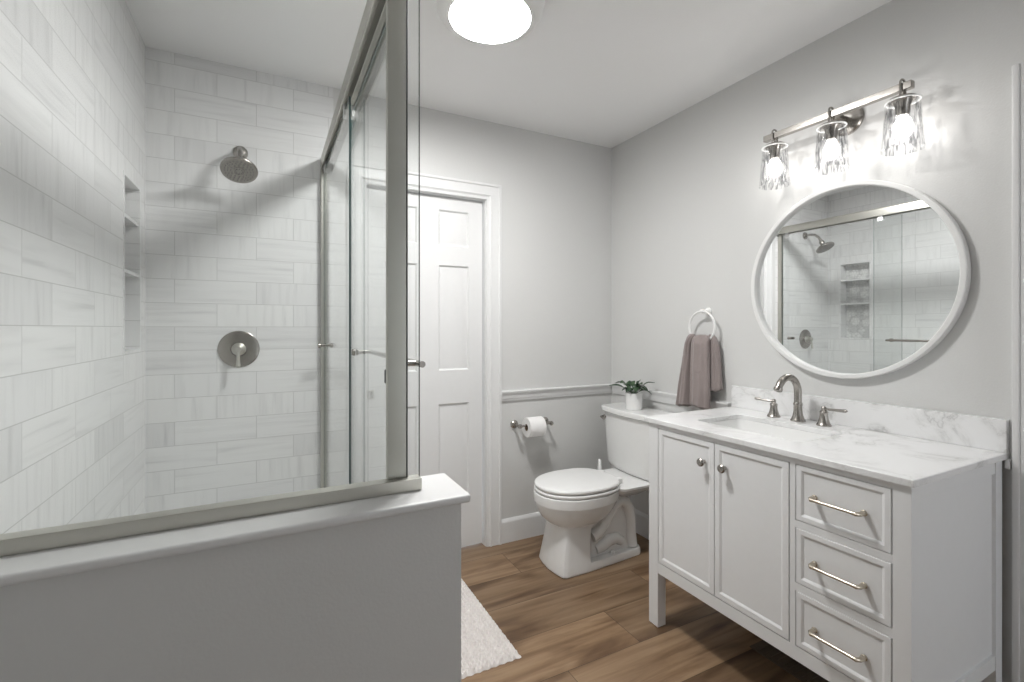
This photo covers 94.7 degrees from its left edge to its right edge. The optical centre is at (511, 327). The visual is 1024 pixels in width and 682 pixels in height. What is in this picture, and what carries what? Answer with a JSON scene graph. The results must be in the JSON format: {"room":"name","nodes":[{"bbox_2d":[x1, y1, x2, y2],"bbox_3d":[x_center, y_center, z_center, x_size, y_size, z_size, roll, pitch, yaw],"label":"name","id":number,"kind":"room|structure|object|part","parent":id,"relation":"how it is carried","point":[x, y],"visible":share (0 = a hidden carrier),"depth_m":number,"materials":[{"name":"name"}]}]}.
{"room":"bathroom","nodes":[
{"label":"bathroom","id":0,"kind":"room"},
{"bbox_2d":[0,0,144,533],"bbox_3d":[-1.266,0.033,1.295,0.120,2.475,1.560,0,0,-27],"label":"wall","id":1,"kind":"structure","parent":0,"point":[72,72],"depth_m":1.23,"materials":[{"name":"tile"}]},
{"bbox_2d":[123,170,140,354],"bbox_3d":[-1.516,-0.237,1.798,0.113,0.671,0.250,0,0,-27],"label":"wall niche","id":2,"kind":"object","parent":1,"relation":"in","point":[131,190],"visible":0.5,"depth_m":1.91,"materials":[{"name":"tile"}]},
{"bbox_2d":[125,269,138,276],"bbox_3d":[-1.510,-0.213,1.801,0.088,0.014,0.226,0,0,-27],"label":"shelf","id":3,"kind":"object","parent":2,"relation":"attached to","point":[128,272],"depth_m":1.88,"materials":[{"name":"white tile"}]},
{"bbox_2d":[125,213,138,226],"bbox_3d":[-1.510,-0.419,1.801,0.088,0.014,0.226,0,0,-27],"label":"shelf","id":4,"kind":"object","parent":2,"relation":"attached to","point":[129,222],"depth_m":1.86,"materials":[{"name":"white tile"}]},
{"bbox_2d":[0,504,460,681],"bbox_3d":[-0.508,0.817,0.860,0.834,0.906,0.130,0,0,-27],"label":"wall","id":5,"kind":"structure","parent":0,"point":[375,600],"depth_m":0.82,"materials":[{"name":"grey paint"}]},
{"bbox_2d":[0,473,470,586],"bbox_3d":[-0.501,0.355,0.864,0.850,0.017,0.170,0,0,-27],"label":"half wall cap","id":6,"kind":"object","parent":5,"relation":"on","point":[438,490],"depth_m":0.80,"materials":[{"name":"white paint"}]},
{"bbox_2d":[145,46,610,518],"bbox_3d":[-0.474,0.033,2.634,2.711,2.475,0.100,0,0,-27],"label":"wall","id":7,"kind":"structure","parent":0,"point":[223,256],"depth_m":2.27,"materials":[{"name":"tile"}]},
{"bbox_2d":[218,331,259,367],"bbox_3d":[-1.243,0.097,2.143,0.168,0.168,0.070,0,0,-27],"label":"shower valve","id":8,"kind":"object","parent":7,"relation":"attached to","point":[237,349],"visible":1,"depth_m":2.16,"materials":[{"name":"silver metal"}]},
{"bbox_3d":[-1.234,0.140,2.124,0.019,0.077,0.028,0,0,-27],"label":"lever","id":9,"kind":"part","parent":8,"relation":"part of","materials":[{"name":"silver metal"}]},
{"bbox_2d":[220,146,257,182],"bbox_3d":[-1.196,-0.738,2.073,0.144,0.201,0.237,0,0,-27],"label":"shower","id":10,"kind":"object","parent":7,"relation":"attached to","point":[236,168],"visible":1,"depth_m":2.02,"materials":[{"name":"silver metal"}]},
{"bbox_3d":[-1.217,-0.778,2.109,0.021,0.082,0.138,0,0,-29],"label":"shower arm","id":11,"kind":"part","parent":10,"relation":"part of","materials":[{"name":"silver metal"}]},
{"bbox_2d":[367,187,481,546],"bbox_3d":[-0.476,0.261,2.627,0.659,1.995,0.038,0,0,-27],"label":"door","id":12,"kind":"structure","parent":7,"relation":"in","point":[450,228],"depth_m":2.64,"materials":[{"name":"white paint"}]},
{"bbox_3d":[-0.743,0.350,2.471,0.036,0.050,0.003,0,0,-27],"label":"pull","id":13,"kind":"part","parent":12,"relation":"part of","materials":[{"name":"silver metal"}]},
{"bbox_2d":[347,162,501,546],"bbox_3d":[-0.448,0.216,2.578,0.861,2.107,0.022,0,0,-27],"label":"trim","id":14,"kind":"structure","parent":7,"relation":"attached to","point":[362,174],"depth_m":2.65,"materials":[{"name":"white paint"}]},
{"bbox_2d":[502,512,545,543],"bbox_3d":[0.302,1.201,2.966,0.826,0.138,0.016,0,0,-27],"label":"baseboard","id":15,"kind":"structure","parent":7,"relation":"attached to","point":[525,526],"depth_m":2.84,"materials":[{"name":"white paint"}]},
{"bbox_2d":[510,417,553,428],"bbox_3d":[0.128,0.576,2.833,0.264,0.050,0.091,0,0,-27],"label":"toilet paper holder","id":16,"kind":"object","parent":7,"relation":"attached to","point":[514,423],"visible":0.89,"depth_m":2.81,"materials":[{"name":"silver metal"}]},
{"bbox_3d":[0.033,0.576,2.784,0.050,0.050,0.091,0,0,-27],"label":"post","id":17,"kind":"part","parent":16,"relation":"part of","materials":[{"name":"silver metal"}]},
{"bbox_2d":[522,416,546,436],"bbox_3d":[0.131,0.586,2.799,0.105,0.115,0.115,0,0,-27],"label":"toilet paper roll","id":18,"kind":"object","parent":16,"relation":"hanging from","point":[537,426],"visible":0.98,"depth_m":2.76,"materials":[{"name":"paper"}]},
{"bbox_3d":[0.223,0.576,2.882,0.050,0.050,0.091,0,0,-27],"label":"post","id":19,"kind":"part","parent":16,"relation":"part of","materials":[{"name":"silver metal"}]},
{"bbox_2d":[502,383,612,400],"bbox_3d":[0.305,0.402,2.960,0.826,0.060,0.028,0,0,-27],"label":"trim","id":20,"kind":"structure","parent":7,"relation":"attached to","point":[509,395],"depth_m":2.94,"materials":[{"name":"white paint"}]},
{"bbox_2d":[125,0,891,147],"bbox_3d":[0.463,-1.230,0.804,2.711,0.050,4.210,0,0,-27],"label":"ceiling","id":21,"kind":"structure","parent":0,"point":[604,73],"depth_m":2.03,"materials":[{"name":"paint"}]},
{"bbox_2d":[435,0,544,45],"bbox_3d":[-0.080,-1.167,1.730,0.400,0.076,0.400,0,0,-27],"label":"ceiling light","id":22,"kind":"object","parent":21,"relation":"attached to","point":[480,22],"visible":1,"depth_m":1.73,"materials":[{"name":"white plastic"}]},
{"bbox_2d":[451,0,529,40],"bbox_3d":[-0.080,-1.142,1.730,0.289,0.026,0.289,0,0,-27],"label":"diffuser","id":23,"kind":"object","parent":22,"relation":"attached to","point":[471,20],"depth_m":1.73,"materials":[{"name":"white plastic"}]},
{"bbox_2d":[461,533,801,681],"bbox_3d":[0.463,1.295,0.804,2.711,0.050,4.210,0,0,-27],"label":"floor","id":24,"kind":"structure","parent":0,"point":[593,626],"depth_m":2.01,"materials":[{"name":"brown wood"}]},
{"bbox_2d":[461,578,520,678],"bbox_3d":[-0.364,1.258,2.049,0.505,0.022,0.784,0,0,-27],"label":"bath mat","id":25,"kind":"object","parent":24,"relation":"on","point":[484,646],"visible":0.19,"depth_m":1.89,"materials":[{"name":"white fabric"}]},
{"bbox_2d":[533,402,670,578],"bbox_3d":[0.481,0.873,2.630,0.778,0.790,0.530,0,0,-27],"label":"toilet","id":26,"kind":"object","parent":24,"relation":"on","point":[589,514],"visible":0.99,"depth_m":2.54,"materials":[{"name":"white ceramic"}]},
{"bbox_3d":[0.350,1.067,2.563,0.484,0.402,0.376,0,0,-27],"label":"bowl","id":27,"kind":"part","parent":26,"relation":"part of","materials":[{"name":"white ceramic"}]},
{"bbox_3d":[0.345,0.855,2.560,0.465,0.018,0.376,0,0,-27],"label":"seat","id":28,"kind":"part","parent":26,"relation":"part of","materials":[{"name":"white plastic"}]},
{"bbox_3d":[0.345,0.829,2.561,0.462,0.028,0.372,0,0,-27],"label":"lid","id":29,"kind":"part","parent":26,"relation":"part of","materials":[{"name":"white plastic"}]},
{"bbox_3d":[0.740,0.685,2.763,0.188,0.340,0.500,0,0,-27],"label":"tank","id":30,"kind":"part","parent":26,"relation":"part of","materials":[{"name":"white ceramic"}]},
{"bbox_2d":[609,379,654,409],"bbox_3d":[0.709,0.391,2.775,0.218,0.175,0.166,0,0,42],"label":"potted plant","id":31,"kind":"object","parent":26,"relation":"on","point":[633,398],"visible":1,"depth_m":2.74,"materials":[{"name":"green plant"}]},
{"bbox_3d":[0.718,0.429,2.777,0.100,0.098,0.100,0,0,-27],"label":"pot","id":32,"kind":"part","parent":31,"relation":"part of","materials":[{"name":"white ceramic"}]},
{"bbox_3d":[0.733,0.497,2.759,0.212,0.036,0.530,0,0,-27],"label":"tank lid","id":33,"kind":"part","parent":26,"relation":"part of","materials":[{"name":"white ceramic"}]},
{"bbox_2d":[750,640,828,681],"bbox_3d":[1.062,1.266,1.763,0.103,0.006,0.310,0,0,-27],"label":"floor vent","id":34,"kind":"object","parent":24,"relation":"in","point":[804,674],"visible":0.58,"depth_m":1.78,"materials":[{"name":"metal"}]},
{"bbox_2d":[649,422,1001,681],"bbox_3d":[1.038,0.837,1.739,0.592,0.866,0.939,0,0,-27],"label":"vanity cabinet","id":35,"kind":"object","parent":24,"relation":"on","point":[853,577],"visible":0.88,"depth_m":1.42,"materials":[{"name":"white paint"}]},
{"bbox_3d":[0.624,0.835,2.025,0.045,0.862,0.053,0,0,-27],"label":"leg","id":36,"kind":"part","parent":35,"relation":"part of","materials":[{"name":"white paint"}]},
{"bbox_3d":[0.686,0.706,1.867,0.010,0.563,0.281,0,0,-27],"label":"door","id":37,"kind":"part","parent":35,"relation":"part of","materials":[{"name":"white paint"}]},
{"bbox_3d":[0.713,0.504,1.771,0.029,0.031,0.031,0,0,-27],"label":"knob","id":38,"kind":"part","parent":35,"relation":"part of","materials":[{"name":"silver metal"}]},
{"bbox_3d":[0.754,0.504,1.690,0.029,0.031,0.031,0,0,-27],"label":"knob","id":39,"kind":"part","parent":35,"relation":"part of","materials":[{"name":"silver metal"}]},
{"bbox_3d":[0.815,0.706,1.615,0.010,0.563,0.280,0,0,-27],"label":"door","id":40,"kind":"part","parent":35,"relation":"part of","materials":[{"name":"white paint"}]},
{"bbox_3d":[0.822,0.720,1.623,0.029,0.632,0.844,0,0,-27],"label":"frame","id":41,"kind":"part","parent":35,"relation":"part of","materials":[{"name":"white paint"}]},
{"bbox_2d":[644,385,1008,487],"bbox_3d":[1.054,0.343,1.756,0.588,0.120,0.974,0,0,-27],"label":"countertop","id":42,"kind":"structure","parent":35,"relation":"on","point":[906,446],"depth_m":1.59,"materials":[{"name":"white stone"}]},
{"bbox_2d":[708,419,830,441],"bbox_3d":[0.992,0.467,1.848,0.316,0.126,0.471,0,0,-27],"label":"sink","id":43,"kind":"object","parent":42,"relation":"in","point":[791,434],"visible":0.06,"depth_m":1.97,"materials":[{"name":"white ceramic"}]},
{"bbox_2d":[754,374,847,426],"bbox_3d":[1.136,0.286,1.919,0.174,0.198,0.382,0,0,-27],"label":"faucet","id":44,"kind":"object","parent":42,"relation":"on","point":[797,416],"visible":1,"depth_m":1.94,"materials":[{"name":"silver metal"}]},
{"bbox_3d":[1.109,0.315,2.075,0.014,0.018,0.081,0,0,-41],"label":"lever","id":45,"kind":"part","parent":44,"relation":"part of","materials":[{"name":"silver metal"}]},
{"bbox_3d":[1.136,0.346,2.045,0.053,0.077,0.053,0,0,-27],"label":"handle","id":46,"kind":"part","parent":44,"relation":"part of","materials":[{"name":"silver metal"}]},
{"bbox_3d":[1.132,0.286,1.927,0.174,0.198,0.056,0,0,-27],"label":"spout","id":47,"kind":"part","parent":44,"relation":"part of","materials":[{"name":"silver metal"}]},
{"bbox_3d":[1.230,0.346,1.860,0.053,0.077,0.053,0,0,-27],"label":"handle","id":48,"kind":"part","parent":44,"relation":"part of","materials":[{"name":"silver metal"}]},
{"bbox_3d":[1.243,0.315,1.813,0.014,0.018,0.098,0,0,-16],"label":"lever","id":49,"kind":"part","parent":44,"relation":"part of","materials":[{"name":"silver metal"}]},
{"bbox_3d":[0.925,0.510,1.351,0.038,0.017,0.150,0,0,-27],"label":"drawer pull","id":50,"kind":"part","parent":35,"relation":"part of","materials":[{"name":"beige metal"}]},
{"bbox_3d":[0.925,0.709,1.351,0.038,0.017,0.150,0,0,-27],"label":"drawer pull","id":51,"kind":"part","parent":35,"relation":"part of","materials":[{"name":"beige metal"}]},
{"bbox_3d":[0.925,0.908,1.351,0.038,0.017,0.150,0,0,-27],"label":"drawer pull","id":52,"kind":"part","parent":35,"relation":"part of","materials":[{"name":"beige metal"}]},
{"bbox_3d":[0.946,0.510,1.357,0.010,0.172,0.253,0,0,-27],"label":"drawer","id":53,"kind":"part","parent":35,"relation":"part of","materials":[{"name":"white paint"}]},
{"bbox_3d":[0.946,0.707,1.357,0.010,0.169,0.253,0,0,-27],"label":"drawer","id":54,"kind":"part","parent":35,"relation":"part of","materials":[{"name":"white paint"}]},
{"bbox_3d":[0.946,0.903,1.357,0.010,0.168,0.253,0,0,-27],"label":"drawer","id":55,"kind":"part","parent":35,"relation":"part of","materials":[{"name":"white paint"}]},
{"bbox_3d":[1.030,0.835,1.232,0.045,0.862,0.042,0,0,-27],"label":"leg","id":56,"kind":"part","parent":35,"relation":"part of","materials":[{"name":"white paint"}]},
{"bbox_3d":[1.485,0.835,1.465,0.045,0.862,0.042,0,0,-27],"label":"leg","id":57,"kind":"part","parent":35,"relation":"part of","materials":[{"name":"white paint"}]},
{"bbox_3d":[-0.895,1.073,1.558,0.773,0.395,1.422,0,0,-27],"label":"bathtub","id":58,"kind":"object","parent":24,"relation":"on","visible":0},
{"bbox_2d":[0,0,425,556],"bbox_3d":[-0.868,0.014,1.519,0.792,1.720,1.523,0,0,-27],"label":"shower enclosure","id":59,"kind":"object","parent":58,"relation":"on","point":[381,19],"visible":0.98,"depth_m":1.01,"materials":[{"name":"silver glass"}]},
{"bbox_3d":[-0.730,0.041,1.940,0.006,1.621,0.838,0,0,-27],"label":"sliding door","id":60,"kind":"part","parent":59,"relation":"part of","materials":[{"name":"clear glass"}]},
{"bbox_3d":[-0.412,0.041,1.376,0.006,1.621,0.765,0,0,-27],"label":"sliding door","id":61,"kind":"part","parent":59,"relation":"part of","materials":[{"name":"clear glass"}]},
{"bbox_3d":[-0.249,-0.255,1.012,0.040,1.150,0.018,0,0,-27],"label":"corner post","id":62,"kind":"part","parent":59,"relation":"part of","materials":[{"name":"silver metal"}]},
{"bbox_3d":[-0.539,-0.250,0.847,0.760,1.150,0.009,0,0,-27],"label":"fixed panel","id":63,"kind":"part","parent":59,"relation":"part of","materials":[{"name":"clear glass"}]},
{"bbox_2d":[611,0,1023,681],"bbox_3d":[1.625,0.033,1.399,0.100,2.475,4.210,0,0,-27],"label":"wall","id":64,"kind":"structure","parent":0,"point":[691,217],"depth_m":1.96,"materials":[{"name":"grey paint"}]},
{"bbox_2d":[634,508,648,539],"bbox_3d":[1.101,1.201,2.296,0.016,0.138,1.904,0,0,-27],"label":"baseboard","id":65,"kind":"structure","parent":64,"relation":"attached to","point":[642,519],"depth_m":2.87,"materials":[{"name":"white paint"}]},
{"bbox_2d":[611,384,730,409],"bbox_3d":[0.872,0.402,2.730,0.028,0.060,0.896,0,0,-27],"label":"trim","id":66,"kind":"structure","parent":64,"relation":"attached to","point":[670,398],"depth_m":2.73,"materials":[{"name":"white paint"}]},
{"bbox_2d":[688,308,715,339],"bbox_3d":[0.999,-0.013,2.445,0.060,0.185,0.170,0,0,-27],"label":"towel ring","id":67,"kind":"object","parent":64,"relation":"attached to","point":[707,311],"visible":0.77,"depth_m":2.44,"materials":[{"name":"white metal"}]},
{"bbox_2d":[675,334,722,409],"bbox_3d":[0.959,0.226,2.456,0.103,0.391,0.273,0,0,-27],"label":"hand towel","id":68,"kind":"object","parent":67,"relation":"hanging from","point":[701,370],"visible":0.99,"depth_m":2.39,"materials":[{"name":"fabric"}]},
{"bbox_2d":[759,78,925,187],"bbox_3d":[1.253,-0.745,1.828,0.170,0.274,0.582,0,0,-27],"label":"vanity light","id":69,"kind":"object","parent":64,"relation":"attached to","point":[844,120],"visible":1,"depth_m":1.80,"materials":[{"name":"silver metal"}]},
{"bbox_2d":[767,144,782,159],"bbox_3d":[1.127,-0.751,2.022,0.060,0.050,0.060,0,0,-27],"label":"socket","id":70,"kind":"object","parent":69,"relation":"attached to","point":[773,149],"depth_m":2.00,"materials":[{"name":"silver metal"}]},
{"bbox_3d":[1.127,-0.692,2.022,0.122,0.167,0.122,0,0,-27],"label":"lamp shade","id":71,"kind":"part","parent":69,"relation":"part of","materials":[{"name":"clear glass"}]},
{"bbox_2d":[822,123,840,140],"bbox_3d":[1.231,-0.751,1.817,0.060,0.050,0.060,0,0,-27],"label":"socket","id":72,"kind":"object","parent":69,"relation":"attached to","point":[830,130],"depth_m":1.80,"materials":[{"name":"silver metal"}]},
{"bbox_3d":[1.231,-0.692,1.817,0.122,0.167,0.122,0,0,-27],"label":"lamp shade","id":73,"kind":"part","parent":69,"relation":"part of","materials":[{"name":"clear glass"}]},
{"bbox_3d":[1.277,-0.822,1.840,0.082,0.018,0.018,0,0,-27],"label":"arm","id":74,"kind":"part","parent":69,"relation":"part of","materials":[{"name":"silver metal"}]},
{"bbox_3d":[1.319,-0.822,1.862,0.021,0.120,0.120,0,0,-27],"label":"wall plate","id":75,"kind":"part","parent":69,"relation":"part of","materials":[{"name":"silver metal"}]},
{"bbox_2d":[892,97,913,117],"bbox_3d":[1.336,-0.751,1.612,0.060,0.050,0.060,0,0,-27],"label":"socket","id":76,"kind":"object","parent":69,"relation":"attached to","point":[902,105],"depth_m":1.60,"materials":[{"name":"silver metal"}]},
{"bbox_3d":[1.336,-0.692,1.612,0.122,0.167,0.122,0,0,-27],"label":"lamp shade","id":77,"kind":"part","parent":69,"relation":"part of","materials":[{"name":"clear glass"}]},
{"bbox_2d":[751,180,971,378],"bbox_3d":[1.308,-0.186,1.873,0.032,0.772,0.772,0,0,-27],"label":"round mirror","id":78,"kind":"object","parent":64,"relation":"attached to","point":[856,279],"visible":1,"depth_m":1.81,"materials":[{"name":"white mirror"}]},
{"bbox_2d":[731,385,1008,452],"bbox_3d":[1.307,0.334,1.887,0.020,0.102,0.973,0,0,-27],"label":"backsplash","id":79,"kind":"structure","parent":64,"relation":"attached to","point":[988,433],"depth_m":1.71,"materials":[{"name":"white stone"}]},
{"bbox_2d":[1005,459,1011,468],"bbox_3d":[1.528,0.418,1.450,0.026,0.028,0.012,0,0,-27],"label":"trim","id":80,"kind":"structure","parent":64,"relation":"attached to","point":[1008,463],"depth_m":1.44,"materials":[{"name":"white paint"}]},
{"bbox_2d":[1012,62,1023,681],"bbox_3d":[1.749,0.235,1.019,0.026,2.070,0.950,0,0,-27],"label":"trim","id":81,"kind":"structure","parent":64,"relation":"attached to","point":[1017,69],"depth_m":1.42,"materials":[{"name":"white paint"}]}
]}

